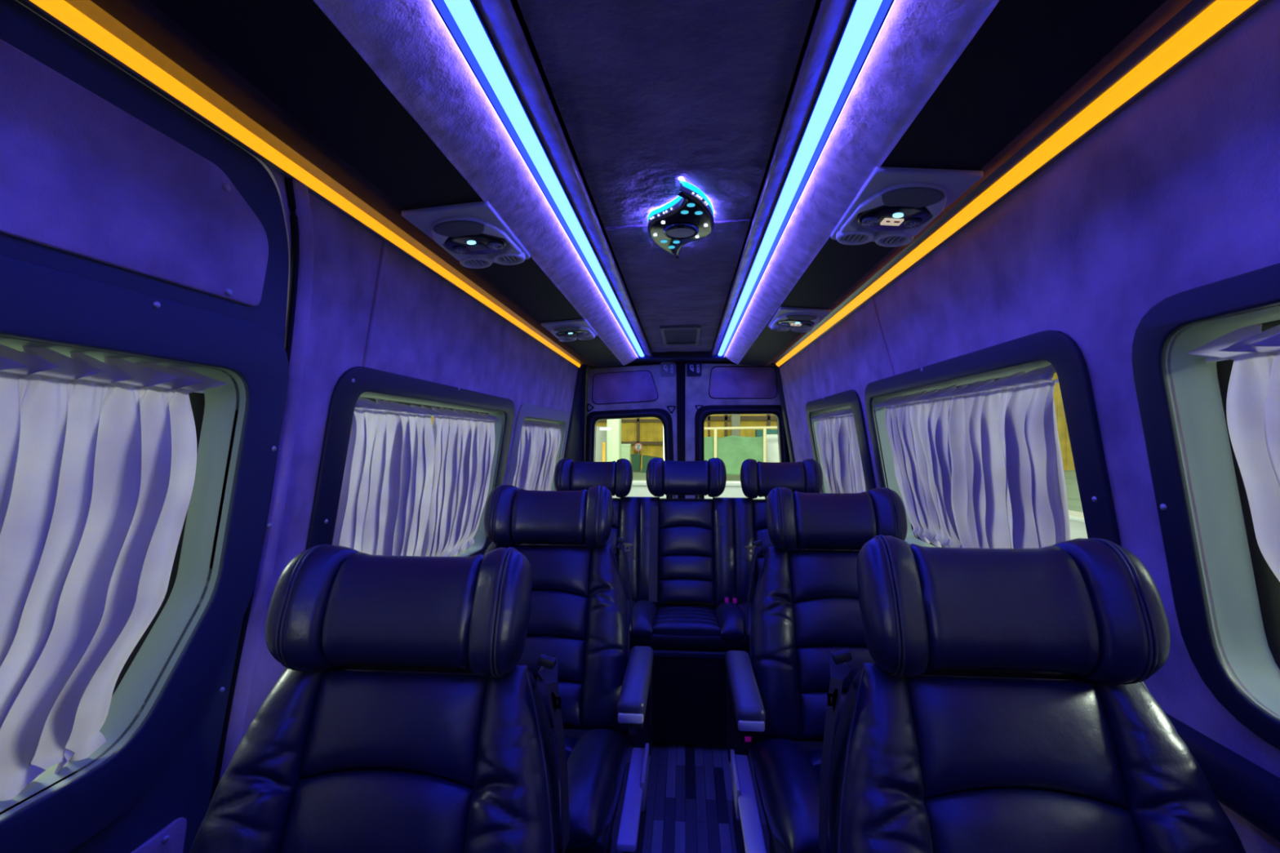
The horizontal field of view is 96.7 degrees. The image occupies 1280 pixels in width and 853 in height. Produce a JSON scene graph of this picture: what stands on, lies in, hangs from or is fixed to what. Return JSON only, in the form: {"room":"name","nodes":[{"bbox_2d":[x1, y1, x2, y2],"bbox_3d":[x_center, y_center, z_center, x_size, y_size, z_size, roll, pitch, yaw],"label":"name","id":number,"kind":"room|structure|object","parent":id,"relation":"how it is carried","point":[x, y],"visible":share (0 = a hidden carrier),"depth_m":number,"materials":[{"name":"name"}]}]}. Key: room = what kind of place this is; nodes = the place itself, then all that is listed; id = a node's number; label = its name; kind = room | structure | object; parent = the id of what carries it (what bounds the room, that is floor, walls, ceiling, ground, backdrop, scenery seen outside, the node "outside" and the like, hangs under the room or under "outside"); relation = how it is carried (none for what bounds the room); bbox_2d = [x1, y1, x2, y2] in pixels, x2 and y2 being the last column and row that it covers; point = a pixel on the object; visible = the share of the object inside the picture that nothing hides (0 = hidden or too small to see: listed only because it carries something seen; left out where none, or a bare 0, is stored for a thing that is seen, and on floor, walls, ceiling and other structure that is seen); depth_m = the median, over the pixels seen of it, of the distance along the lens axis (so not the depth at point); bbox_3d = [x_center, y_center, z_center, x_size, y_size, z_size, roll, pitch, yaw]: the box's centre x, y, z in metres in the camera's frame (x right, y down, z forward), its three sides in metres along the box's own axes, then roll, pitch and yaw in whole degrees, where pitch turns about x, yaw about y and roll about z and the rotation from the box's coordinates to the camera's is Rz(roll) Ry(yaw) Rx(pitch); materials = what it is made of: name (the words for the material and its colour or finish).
{"room":"vehicle interior","nodes":[
{"label":"vehicle interior","id":0,"kind":"room"},
{"bbox_2d":[16,0,577,738],"bbox_3d":[-0.837,0.390,1.673,0.342,1.950,5.620,0,-1,5],"label":"wall","id":1,"kind":"structure","parent":0,"point":[374,306],"depth_m":1.53,"materials":[{"name":"fabric"}]},
{"bbox_2d":[0,0,288,852],"bbox_3d":[-0.925,0.368,0.403,0.304,1.780,1.672,0,-1,5],"label":"door","id":2,"kind":"structure","parent":1,"relation":"in","point":[104,178],"depth_m":0.88,"materials":[{"name":"blue plastic"}]},
{"bbox_2d":[0,254,288,852],"bbox_3d":[-0.919,0.228,0.510,0.248,0.886,1.480,0,-1,5],"label":"window","id":3,"kind":"structure","parent":2,"relation":"attached to","point":[37,302],"depth_m":1.04,"materials":[{"name":"blue plastic"}]},
{"bbox_2d":[193,389,204,393],"bbox_3d":[-0.893,-0.081,0.514,0.009,0.009,1.180,0,-1,5],"label":"curtain rod","id":4,"kind":"object","parent":3,"relation":"attached to","point":[202,391],"visible":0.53,"depth_m":1.09,"materials":[{"name":"white plastic"}]},
{"bbox_2d":[0,344,228,800],"bbox_3d":[-0.909,0.218,0.509,0.187,0.686,1.149,0,-1,5],"label":"curtain","id":5,"kind":"object","parent":4,"relation":"hanging from","point":[98,459],"visible":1,"depth_m":0.89,"materials":[{"name":"fabric"}]},
{"bbox_2d":[209,177,314,803],"bbox_3d":[-0.847,0.410,1.248,0.332,1.834,0.134,0,-1,19],"label":"trim","id":6,"kind":"structure","parent":1,"relation":"attached to","point":[301,222],"depth_m":1.24,"materials":[{"name":"black rubber"}]},
{"bbox_2d":[17,0,583,368],"bbox_3d":[-0.661,-0.515,1.598,0.055,0.039,5.460,0,-1,5],"label":"light strip","id":7,"kind":"object","parent":1,"relation":"attached to","point":[84,20],"visible":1,"depth_m":0.99,"materials":[{"name":"orange plastic"}]},
{"bbox_2d":[90,0,598,368],"bbox_3d":[-0.581,-0.523,1.592,0.107,0.048,5.460,0,-1,5],"label":"trim","id":8,"kind":"structure","parent":1,"relation":"attached to","point":[144,18],"depth_m":0.96,"materials":[{"name":"black plastic"}]},
{"bbox_2d":[305,366,514,556],"bbox_3d":[-0.796,0.253,2.157,0.231,0.804,1.495,0,-1,5],"label":"window","id":9,"kind":"structure","parent":1,"relation":"in","point":[354,383],"depth_m":1.60,"materials":[{"name":"grey plastic"}]},
{"bbox_3d":[-0.760,-0.040,2.143,0.009,0.009,1.250,0,-1,5],"label":"curtain rod","id":10,"kind":"object","parent":9,"relation":"attached to","visible":0},
{"bbox_2d":[332,396,442,555],"bbox_3d":[-0.791,0.240,1.827,0.178,0.638,0.611,0,-1,5],"label":"curtain","id":11,"kind":"object","parent":10,"relation":"hanging from","point":[384,504],"visible":0.7,"depth_m":1.79,"materials":[{"name":"fabric"}]},
{"bbox_2d":[421,406,501,556],"bbox_3d":[-0.752,0.252,2.400,0.187,0.638,0.698,0,-1,5],"label":"curtain","id":12,"kind":"object","parent":10,"relation":"hanging from","point":[464,440],"visible":0.88,"depth_m":2.38,"materials":[{"name":"fabric"}]},
{"bbox_2d":[506,403,569,490],"bbox_3d":[-0.677,0.256,3.620,0.228,0.778,1.300,0,-1,5],"label":"window","id":13,"kind":"structure","parent":1,"relation":"in","point":[538,413],"depth_m":3.34,"materials":[{"name":"grey"}]},
{"bbox_3d":[-0.643,-0.002,3.628,0.009,0.009,1.110,0,-1,5],"label":"curtain rod","id":14,"kind":"object","parent":13,"relation":"attached to","visible":0},
{"bbox_2d":[512,419,564,490],"bbox_3d":[-0.655,0.268,3.625,0.187,0.606,1.083,0,-1,5],"label":"curtain","id":15,"kind":"object","parent":14,"relation":"hanging from","point":[540,442],"visible":0.68,"depth_m":3.58,"materials":[{"name":"fabric"}]},
{"bbox_2d":[517,0,816,351],"bbox_3d":[0.092,-0.631,1.561,0.540,0.038,5.500,0,-1,5],"label":"ceiling","id":16,"kind":"structure","parent":0,"point":[648,95],"depth_m":1.14,"materials":[{"name":"fabric"}]},
{"bbox_2d":[430,0,651,358],"bbox_3d":[-0.176,-0.592,1.551,0.100,0.049,5.440,0,-1,5],"label":"light strip","id":17,"kind":"object","parent":16,"relation":"attached to","point":[493,37],"visible":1,"depth_m":1.11,"materials":[{"name":"blue plastic"}]},
{"bbox_2d":[659,324,701,345],"bbox_3d":[0.256,-0.570,3.574,0.236,0.022,0.600,0,-1,5],"label":"ceiling vent","id":18,"kind":"object","parent":16,"relation":"in","point":[677,335],"visible":1,"depth_m":3.52,"materials":[{"name":"grey plastic"}]},
{"bbox_2d":[647,176,714,258],"bbox_3d":[0.119,-0.592,1.676,0.198,0.056,0.522,0,-1,5],"label":"ceiling lamp","id":19,"kind":"object","parent":16,"relation":"attached to","point":[688,218],"visible":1,"depth_m":1.61,"materials":[{"name":"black plastic"}]},
{"bbox_2d":[711,0,895,357],"bbox_3d":[0.361,-0.593,1.509,0.094,0.049,5.440,0,-1,5],"label":"light strip","id":20,"kind":"object","parent":16,"relation":"attached to","point":[841,36],"visible":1,"depth_m":1.11,"materials":[{"name":"blue"}]},
{"bbox_2d":[585,362,780,610],"bbox_3d":[0.358,0.394,4.514,2.240,2.100,0.020,0,-1,5],"label":"wall","id":21,"kind":"structure","parent":0,"point":[680,366],"depth_m":4.52,"materials":[{"name":"black plastic"}]},
{"bbox_2d":[563,364,586,462],"bbox_3d":[-0.596,0.447,4.433,0.347,1.950,0.240,0,-1,5],"label":"trim","id":22,"kind":"structure","parent":21,"relation":"attached to","point":[575,450],"depth_m":4.44,"materials":[{"name":"grey plastic"}]},
{"bbox_2d":[585,361,677,498],"bbox_3d":[-0.071,0.344,4.499,0.752,1.700,0.079,0,-1,5],"label":"door","id":23,"kind":"structure","parent":21,"relation":"in","point":[643,391],"depth_m":4.49,"materials":[{"name":"paint"}]},
{"bbox_2d":[630,351,733,363],"bbox_3d":[0.307,-0.569,4.402,1.680,0.120,0.240,0,-1,5],"label":"trim","id":24,"kind":"structure","parent":21,"relation":"attached to","point":[701,356],"depth_m":4.29,"materials":[{"name":"grey plastic"}]},
{"bbox_2d":[684,361,789,498],"bbox_3d":[0.770,0.342,4.432,0.835,1.700,0.079,0,-1,5],"label":"door","id":25,"kind":"structure","parent":21,"relation":"in","point":[710,388],"depth_m":4.43,"materials":[{"name":"paint"}]},
{"bbox_2d":[773,363,795,462],"bbox_3d":[1.172,0.444,4.293,0.347,1.950,0.240,0,-1,5],"label":"trim","id":26,"kind":"structure","parent":21,"relation":"attached to","point":[792,459],"depth_m":4.22,"materials":[{"name":"grey plastic"}]},
{"bbox_2d":[610,608,769,852],"bbox_3d":[0.134,1.415,1.666,2.300,0.060,5.800,0,-1,5],"label":"floor","id":27,"kind":"structure","parent":0,"point":[690,793],"depth_m":2.11,"materials":[{"name":"grey wood"}]},
{"bbox_2d":[189,544,569,852],"bbox_3d":[-0.395,0.785,0.665,0.664,1.158,0.844,0,-1,5],"label":"seat","id":28,"kind":"object","parent":27,"relation":"on","point":[402,716],"visible":1,"depth_m":0.93,"materials":[{"name":"black"}]},
{"bbox_2d":[484,484,653,852],"bbox_3d":[-0.307,0.793,1.686,0.678,1.184,0.844,0,-1,5],"label":"seat","id":29,"kind":"object","parent":27,"relation":"on","point":[579,616],"visible":0.5,"depth_m":1.83,"materials":[{"name":"black leather"}]},
{"bbox_2d":[557,764,626,852],"bbox_3d":[-0.354,0.984,1.526,0.594,0.129,0.496,0,-1,5],"label":"cushion","id":30,"kind":"object","parent":29,"relation":"on","point":[600,843],"depth_m":1.28,"materials":[{"name":"black leather"}]},
{"bbox_2d":[546,457,834,746],"bbox_3d":[0.233,0.778,2.863,1.600,1.223,0.805,0,-1,5],"label":"seat","id":31,"kind":"object","parent":27,"relation":"on","point":[683,551],"visible":0.52,"depth_m":3.02,"materials":[{"name":"black leather"}]},
{"bbox_2d":[629,632,747,651],"bbox_3d":[0.224,0.985,2.744,0.542,0.129,0.496,0,-1,5],"label":"cushion","id":32,"kind":"object","parent":31,"relation":"on","point":[691,642],"depth_m":2.50,"materials":[{"name":"black leather"}]},
{"bbox_2d":[745,635,750,651],"bbox_3d":[0.737,0.984,2.704,0.542,0.129,0.496,0,-1,5],"label":"cushion","id":33,"kind":"object","parent":31,"relation":"on","point":[747,637],"depth_m":2.48,"materials":[{"name":"black leather"}]},
{"bbox_2d":[725,486,907,852],"bbox_3d":[0.592,0.791,1.600,0.678,1.184,0.844,0,-1,5],"label":"seat","id":34,"kind":"object","parent":27,"relation":"on","point":[806,606],"visible":0.56,"depth_m":1.77,"materials":[{"name":"black leather"}]},
{"bbox_2d":[753,767,786,852],"bbox_3d":[0.615,0.982,1.434,0.594,0.129,0.496,0,-1,5],"label":"cushion","id":35,"kind":"object","parent":34,"relation":"on","point":[779,846],"depth_m":1.36,"materials":[{"name":"black leather"}]},
{"bbox_2d":[818,534,1245,852],"bbox_3d":[0.508,0.767,0.583,0.648,1.190,0.844,0,-1,5],"label":"seat","id":36,"kind":"object","parent":27,"relation":"on","point":[1004,704],"visible":1,"depth_m":0.85,"materials":[{"name":"black leather"}]},
{"bbox_2d":[431,373,1075,470],"bbox_3d":[4.989,-2.021,37.724,48.000,9.692,0.700,0,-1,5],"label":"outside view","id":37,"kind":"structure","parent":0,"point":[648,432],"depth_m":37.65,"materials":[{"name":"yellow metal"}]},
{"bbox_2d":[779,0,1279,852],"bbox_3d":[0.976,0.387,1.530,0.342,1.950,5.620,0,-1,5],"label":"wall","id":38,"kind":"structure","parent":0,"point":[1178,191],"depth_m":0.98,"materials":[{"name":"fabric"}]},
{"bbox_2d":[805,389,875,493],"bbox_3d":[1.074,0.182,2.964,0.214,0.680,1.075,0,-1,5],"label":"window","id":39,"kind":"structure","parent":38,"relation":"in","point":[849,398],"depth_m":2.63,"materials":[{"name":"grey plastic"}]},
{"bbox_3d":[1.045,-0.053,2.984,0.009,0.009,0.870,0,-1,5],"label":"curtain rod","id":40,"kind":"object","parent":39,"relation":"attached to","visible":0},
{"bbox_2d":[810,411,840,493],"bbox_3d":[1.076,0.189,3.185,0.155,0.546,0.404,0,-1,5],"label":"curtain","id":41,"kind":"object","parent":40,"relation":"hanging from","point":[824,428],"visible":0.59,"depth_m":3.23,"materials":[{"name":"fabric"}]},
{"bbox_2d":[826,407,866,493],"bbox_3d":[1.031,0.182,2.830,0.168,0.545,0.564,0,-1,5],"label":"curtain","id":42,"kind":"object","parent":40,"relation":"hanging from","point":[848,464],"visible":0.6,"depth_m":2.84,"materials":[{"name":"fabric"}]},
{"bbox_2d":[764,0,1191,366],"bbox_3d":[0.734,-0.525,1.488,0.060,0.045,5.460,0,-1,5],"label":"trim","id":43,"kind":"structure","parent":38,"relation":"attached to","point":[1167,10],"depth_m":0.91,"materials":[{"name":"black plastic"}]},
{"bbox_2d":[864,329,1121,547],"bbox_3d":[0.975,0.154,1.707,0.214,0.682,1.298,0,-1,5],"label":"window","id":44,"kind":"structure","parent":38,"relation":"in","point":[1058,348],"depth_m":1.18,"materials":[{"name":"grey plastic"}]},
{"bbox_2d":[884,378,1058,408],"bbox_3d":[0.944,-0.088,1.721,0.009,0.009,1.145,0,-1,5],"label":"curtain rod","id":45,"kind":"object","parent":44,"relation":"attached to","point":[1056,380],"visible":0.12,"depth_m":1.24,"materials":[{"name":"white plastic"}]},
{"bbox_2d":[875,384,963,547],"bbox_3d":[0.972,0.150,1.951,0.157,0.537,0.581,0,-1,5],"label":"curtain","id":46,"kind":"object","parent":45,"relation":"hanging from","point":[917,424],"visible":0.88,"depth_m":1.96,"materials":[{"name":"fabric"}]},
{"bbox_2d":[937,364,1071,548],"bbox_3d":[0.927,0.146,1.461,0.156,0.550,0.550,0,-1,5],"label":"curtain","id":47,"kind":"object","parent":45,"relation":"hanging from","point":[1008,488],"visible":0.81,"depth_m":1.41,"materials":[{"name":"fabric"}]},
{"bbox_2d":[773,0,1268,367],"bbox_3d":[0.792,-0.510,1.483,0.057,0.039,5.460,0,-1,5],"label":"light strip","id":48,"kind":"object","parent":38,"relation":"attached to","point":[1200,23],"visible":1,"depth_m":0.98,"materials":[{"name":"orange plastic"}]},
{"bbox_2d":[854,549,1279,842],"bbox_3d":[0.976,0.576,1.466,0.060,0.110,5.500,0,-1,5],"label":"trim","id":49,"kind":"structure","parent":38,"relation":"attached to","point":[1246,788],"depth_m":0.86,"materials":[{"name":"grey plastic"}]},
{"bbox_2d":[1131,262,1279,750],"bbox_3d":[0.861,0.119,0.242,0.210,0.663,1.424,0,-1,5],"label":"window","id":50,"kind":"structure","parent":38,"relation":"in","point":[1245,590],"depth_m":0.89,"materials":[{"name":"grey plastic"}]},
{"bbox_2d":[1204,356,1229,362],"bbox_3d":[0.836,-0.116,0.287,0.009,0.009,1.200,0,-1,5],"label":"curtain rod","id":51,"kind":"object","parent":50,"relation":"attached to","point":[1209,359],"visible":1,"depth_m":0.87,"materials":[{"name":"white plastic"}]},
{"bbox_2d":[1185,324,1279,582],"bbox_3d":[0.841,0.126,0.268,0.165,0.562,1.182,0,-1,5],"label":"curtain","id":52,"kind":"object","parent":51,"relation":"hanging from","point":[1253,394],"visible":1,"depth_m":0.80,"materials":[{"name":"fabric"}]},
{"bbox_3d":[-0.095,0.275,-1.202,2.240,2.100,0.040,0,-1,5],"label":"wall","id":53,"kind":"structure","parent":0,"visible":0},
{"bbox_2d":[148,0,622,368],"bbox_3d":[-0.434,-0.518,1.580,0.186,0.035,5.460,0,-1,5],"label":"overhead panel","id":54,"kind":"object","parent":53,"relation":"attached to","point":[291,51],"depth_m":0.91,"materials":[{"name":"black plastic"}]},
{"bbox_2d":[401,200,530,268],"bbox_3d":[-0.440,-0.495,1.518,0.210,0.049,0.395,0,-1,5],"label":"overhead console","id":55,"kind":"object","parent":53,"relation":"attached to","point":[475,234],"visible":1,"depth_m":1.45,"materials":[{"name":"grey plastic"}]},
{"bbox_2d":[433,220,484,237],"bbox_3d":[-0.449,-0.496,1.415,0.128,0.024,0.104,0,-1,5],"label":"speaker grille","id":56,"kind":"object","parent":55,"relation":"attached to","point":[442,228],"depth_m":1.41,"materials":[{"name":"grey plastic"}]},
{"bbox_2d":[451,246,466,253],"bbox_3d":[-0.488,-0.477,1.536,0.038,0.011,0.040,0,-1,9],"label":"light","id":57,"kind":"object","parent":55,"relation":"on","point":[460,250],"depth_m":1.53,"materials":[{"name":"white plastic"}]},
{"bbox_2d":[459,253,492,268],"bbox_3d":[-0.478,-0.485,1.660,0.092,0.028,0.092,0,-1,5],"label":"air vent","id":58,"kind":"object","parent":55,"relation":"attached to","point":[472,261],"depth_m":1.65,"materials":[{"name":"black plastic"}]},
{"bbox_2d":[466,244,486,251],"bbox_3d":[-0.439,-0.482,1.532,0.044,0.009,0.034,0,-1,5],"label":"switch","id":59,"kind":"object","parent":55,"relation":"attached to","point":[470,247],"depth_m":1.53,"materials":[{"name":"grey plastic"}]},
{"bbox_2d":[487,242,502,249],"bbox_3d":[-0.390,-0.485,1.529,0.038,0.011,0.040,0,-1,0],"label":"light","id":60,"kind":"object","parent":55,"relation":"on","point":[491,246],"depth_m":1.52,"materials":[{"name":"white plastic"}]},
{"bbox_2d":[492,249,524,265],"bbox_3d":[-0.381,-0.493,1.653,0.092,0.028,0.092,0,-1,5],"label":"air vent","id":61,"kind":"object","parent":55,"relation":"attached to","point":[505,257],"depth_m":1.64,"materials":[{"name":"black plastic"}]},
{"bbox_2d":[313,0,637,365],"bbox_3d":[-0.284,-0.551,1.569,0.113,0.077,5.460,0,-1,5],"label":"trim","id":62,"kind":"structure","parent":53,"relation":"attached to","point":[406,44],"depth_m":1.03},
{"bbox_2d":[541,318,597,342],"bbox_3d":[-0.338,-0.469,2.808,0.210,0.049,0.395,0,-1,5],"label":"overhead console","id":63,"kind":"object","parent":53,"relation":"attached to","point":[566,331],"visible":1,"depth_m":2.74,"materials":[{"name":"grey plastic"}]},
{"bbox_2d":[553,326,580,331],"bbox_3d":[-0.346,-0.469,2.706,0.128,0.024,0.104,0,-1,5],"label":"speaker grille","id":64,"kind":"object","parent":63,"relation":"attached to","point":[555,328],"depth_m":2.70,"materials":[{"name":"grey plastic"}]},
{"bbox_2d":[558,336,576,342],"bbox_3d":[-0.376,-0.458,2.951,0.092,0.028,0.092,0,-1,5],"label":"air vent","id":65,"kind":"object","parent":63,"relation":"attached to","point":[561,339],"depth_m":2.94,"materials":[{"name":"black plastic"}]},
{"bbox_2d":[577,334,595,340],"bbox_3d":[-0.278,-0.466,2.943,0.092,0.028,0.092,0,-1,5],"label":"air vent","id":66,"kind":"object","parent":63,"relation":"attached to","point":[585,337],"depth_m":2.93,"materials":[{"name":"black plastic"}]},
{"bbox_2d":[768,306,831,332],"bbox_3d":[0.703,-0.474,2.555,0.210,0.049,0.395,0,-1,5],"label":"overhead console","id":67,"kind":"object","parent":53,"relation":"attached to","point":[786,318],"visible":1,"depth_m":2.48,"materials":[{"name":"grey plastic"}]},
{"bbox_2d":[770,324,790,331],"bbox_3d":[0.665,-0.471,2.698,0.092,0.028,0.092,0,-1,5],"label":"air vent","id":68,"kind":"object","parent":67,"relation":"attached to","point":[775,327],"depth_m":2.68,"materials":[{"name":"black plastic"}]},
{"bbox_2d":[780,322,789,325],"bbox_3d":[0.655,-0.464,2.575,0.038,0.011,0.040,0,-1,9],"label":"light","id":69,"kind":"object","parent":67,"relation":"on","point":[781,323],"depth_m":2.56,"materials":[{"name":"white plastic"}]},
{"bbox_2d":[790,323,801,326],"bbox_3d":[0.704,-0.461,2.570,0.044,0.009,0.034,0,-1,5],"label":"switch","id":70,"kind":"object","parent":67,"relation":"attached to","point":[791,324],"depth_m":2.56,"materials":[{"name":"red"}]},
{"bbox_2d":[786,314,816,320],"bbox_3d":[0.695,-0.474,2.453,0.128,0.024,0.104,0,-1,5],"label":"speaker grille","id":71,"kind":"object","parent":67,"relation":"attached to","point":[788,317],"depth_m":2.44,"materials":[{"name":"grey plastic"}]},
{"bbox_2d":[791,326,811,332],"bbox_3d":[0.763,-0.463,2.690,0.092,0.028,0.092,0,-1,5],"label":"air vent","id":72,"kind":"object","parent":67,"relation":"attached to","point":[794,329],"depth_m":2.69,"materials":[{"name":"black plastic"}]},
{"bbox_2d":[802,324,811,327],"bbox_3d":[0.753,-0.456,2.567,0.038,0.011,0.040,0,-1,0],"label":"light","id":73,"kind":"object","parent":67,"relation":"on","point":[803,325],"depth_m":2.56,"materials":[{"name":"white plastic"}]},
{"bbox_2d":[724,0,999,364],"bbox_3d":[0.464,-0.552,1.510,0.100,0.077,5.460,0,-1,5],"label":"trim","id":74,"kind":"structure","parent":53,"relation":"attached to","point":[918,42],"depth_m":1.04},
{"bbox_2d":[831,166,982,247],"bbox_3d":[0.596,-0.499,1.335,0.210,0.049,0.395,0,-1,5],"label":"overhead console","id":75,"kind":"object","parent":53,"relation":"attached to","point":[894,205],"visible":1,"depth_m":1.26,"materials":[{"name":"grey plastic"}]},
{"bbox_2d":[835,226,874,244],"bbox_3d":[0.559,-0.496,1.478,0.092,0.028,0.092,0,-1,5],"label":"air vent","id":76,"kind":"object","parent":75,"relation":"attached to","point":[856,235],"depth_m":1.47,"materials":[{"name":"black plastic"}]},
{"bbox_2d":[862,217,879,225],"bbox_3d":[0.549,-0.489,1.354,0.038,0.011,0.040,0,-1,0],"label":"light","id":77,"kind":"object","parent":75,"relation":"on","point":[865,220],"depth_m":1.35,"materials":[{"name":"black plastic"}]},
{"bbox_2d":[880,217,903,226],"bbox_3d":[0.598,-0.486,1.349,0.044,0.009,0.034,0,-1,5],"label":"switch","id":78,"kind":"object","parent":75,"relation":"attached to","point":[883,221],"depth_m":1.35,"materials":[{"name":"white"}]},
{"bbox_2d":[874,229,913,247],"bbox_3d":[0.656,-0.489,1.470,0.092,0.028,0.092,0,-1,5],"label":"air vent","id":79,"kind":"object","parent":75,"relation":"attached to","point":[890,238],"depth_m":1.46,"materials":[{"name":"black plastic"}]},
{"bbox_2d":[881,186,943,208],"bbox_3d":[0.588,-0.499,1.233,0.128,0.024,0.104,0,-1,5],"label":"speaker grille","id":80,"kind":"object","parent":75,"relation":"attached to","point":[891,197],"depth_m":1.22,"materials":[{"name":"grey plastic"}]},
{"bbox_2d":[904,218,922,227],"bbox_3d":[0.646,-0.481,1.346,0.038,0.011,0.040,0,-1,0],"label":"light","id":81,"kind":"object","parent":75,"relation":"on","point":[908,223],"depth_m":1.34,"materials":[{"name":"black plastic"}]},
{"bbox_2d":[737,0,1166,366],"bbox_3d":[0.609,-0.519,1.498,0.191,0.035,5.460,0,-1,5],"label":"overhead panel","id":82,"kind":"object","parent":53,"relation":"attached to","point":[1026,55],"depth_m":0.89,"materials":[{"name":"black plastic"}]},
{"label":"outside","id":83,"kind":"structure","parent":0,"visible":0},
{"bbox_2d":[599,427,611,430],"bbox_3d":[-1.231,0.087,20.313,0.400,0.100,0.300,0,-1,5],"label":"wall lamp","id":84,"kind":"object","parent":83,"point":[600,428],"visible":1,"depth_m":20.17,"materials":[{"name":"white"}]},
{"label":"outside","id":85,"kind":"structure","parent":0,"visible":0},
{"bbox_2d":[632,468,1083,512],"bbox_3d":[1.578,2.514,19.890,120.000,0.200,100.000,0,-1,5],"label":"ground","id":86,"kind":"structure","parent":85,"point":[1074,504],"depth_m":24.66,"materials":[{"name":"concrete"}]},
{"bbox_2d":[595,426,606,462],"bbox_3d":[-1.805,1.254,24.348,0.814,2.504,0.300,0,-1,5],"label":"board","id":87,"kind":"object","parent":86,"relation":"on","point":[601,435],"visible":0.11,"depth_m":24.20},
{"bbox_2d":[602,442,605,462],"bbox_3d":[-1.352,1.516,21.246,0.104,1.852,0.200,0,-1,5],"label":"post","id":88,"kind":"object","parent":86,"relation":"on","point":[603,443],"visible":0.44,"depth_m":21.16,"materials":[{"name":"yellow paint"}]},
{"bbox_2d":[606,418,621,462],"bbox_3d":[-1.026,-0.461,22.616,0.465,5.860,0.900,0,-1,5],"label":"pillar","id":89,"kind":"structure","parent":86,"relation":"on","point":[613,436],"depth_m":22.15,"materials":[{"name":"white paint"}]},
{"bbox_2d":[621,444,631,461],"bbox_3d":[-0.775,1.748,30.125,0.580,1.655,0.580,0,-1,5],"label":"tall cabinet","id":90,"kind":"object","parent":86,"relation":"on","point":[625,448],"visible":0.52,"depth_m":29.86,"materials":[{"name":"green paint"}]},
{"bbox_2d":[631,453,641,471],"bbox_3d":[-0.237,2.158,34.088,0.605,1.000,0.605,0,-1,5],"label":"waste bin","id":91,"kind":"object","parent":86,"relation":"on","point":[635,458],"visible":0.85,"depth_m":33.83,"materials":[{"name":"green plastic"}]},
{"bbox_2d":[634,443,642,453],"bbox_3d":[-0.101,1.906,36.600,0.540,1.708,0.160,0,-1,5],"label":"round sign","id":92,"kind":"object","parent":86,"relation":"on","point":[637,446],"visible":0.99,"depth_m":36.57,"materials":[{"name":"beige"}]},
{"bbox_2d":[642,454,662,472],"bbox_3d":[0.919,2.207,33.744,1.448,0.988,1.500,0,-1,5],"label":"cover","id":93,"kind":"object","parent":86,"relation":"on","point":[646,459],"visible":0.36,"depth_m":33.04,"materials":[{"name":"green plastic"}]},
{"bbox_2d":[662,425,664,460],"bbox_3d":[0.886,0.376,20.139,0.139,4.085,0.300,0,-1,5],"label":"post","id":94,"kind":"object","parent":86,"relation":"on","point":[663,425],"visible":0.04,"depth_m":19.99,"materials":[{"name":"white metal"}]},
{"bbox_2d":[612,480,764,499],"bbox_3d":[0.398,1.367,6.261,6.260,1.526,0.260,0,-1,5],"label":"wall","id":95,"kind":"structure","parent":86,"relation":"on","point":[733,489],"depth_m":6.17,"materials":[{"name":"white paint"}]},
{"bbox_2d":[730,414,740,435],"bbox_3d":[5.543,-0.564,33.034,0.479,4.317,0.700,0,-1,5],"label":"support column","id":96,"kind":"structure","parent":86,"relation":"on","point":[735,419],"depth_m":32.68,"materials":[{"name":"beige"}]},
{"bbox_2d":[703,426,777,462],"bbox_3d":[4.589,1.257,25.698,5.020,2.555,0.150,0,-1,5],"label":"frame","id":97,"kind":"object","parent":86,"relation":"on","point":[764,428],"visible":0.59,"depth_m":25.66,"materials":[{"name":"beige metal"}]},
{"bbox_2d":[704,435,763,475],"bbox_3d":[3.973,1.315,26.136,3.428,1.815,0.379,0,-1,5],"label":"tarp","id":98,"kind":"object","parent":97,"relation":"hanging from","point":[733,451],"visible":0.47,"depth_m":26.04,"materials":[{"name":"green fabric"}]},
{"bbox_2d":[755,429,763,436],"bbox_3d":[6.295,1.424,29.974,0.354,2.503,0.800,0,-1,5],"label":"tall cabinet","id":99,"kind":"object","parent":86,"relation":"on","point":[758,433],"visible":0.29,"depth_m":29.60,"materials":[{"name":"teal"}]},
{"bbox_2d":[766,429,779,462],"bbox_3d":[6.592,1.360,27.242,1.111,2.412,0.400,0,-1,5],"label":"board","id":100,"kind":"object","parent":86,"relation":"on","point":[772,445],"visible":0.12,"depth_m":27.07,"materials":[{"name":"white"}]},
{"bbox_2d":[1068,510,1088,539],"bbox_3d":[3.508,1.355,1.199,0.260,1.340,9.060,0,-1,5],"label":"wall","id":101,"kind":"structure","parent":86,"relation":"on","point":[1077,522],"depth_m":4.81,"materials":[{"name":"white paint"}]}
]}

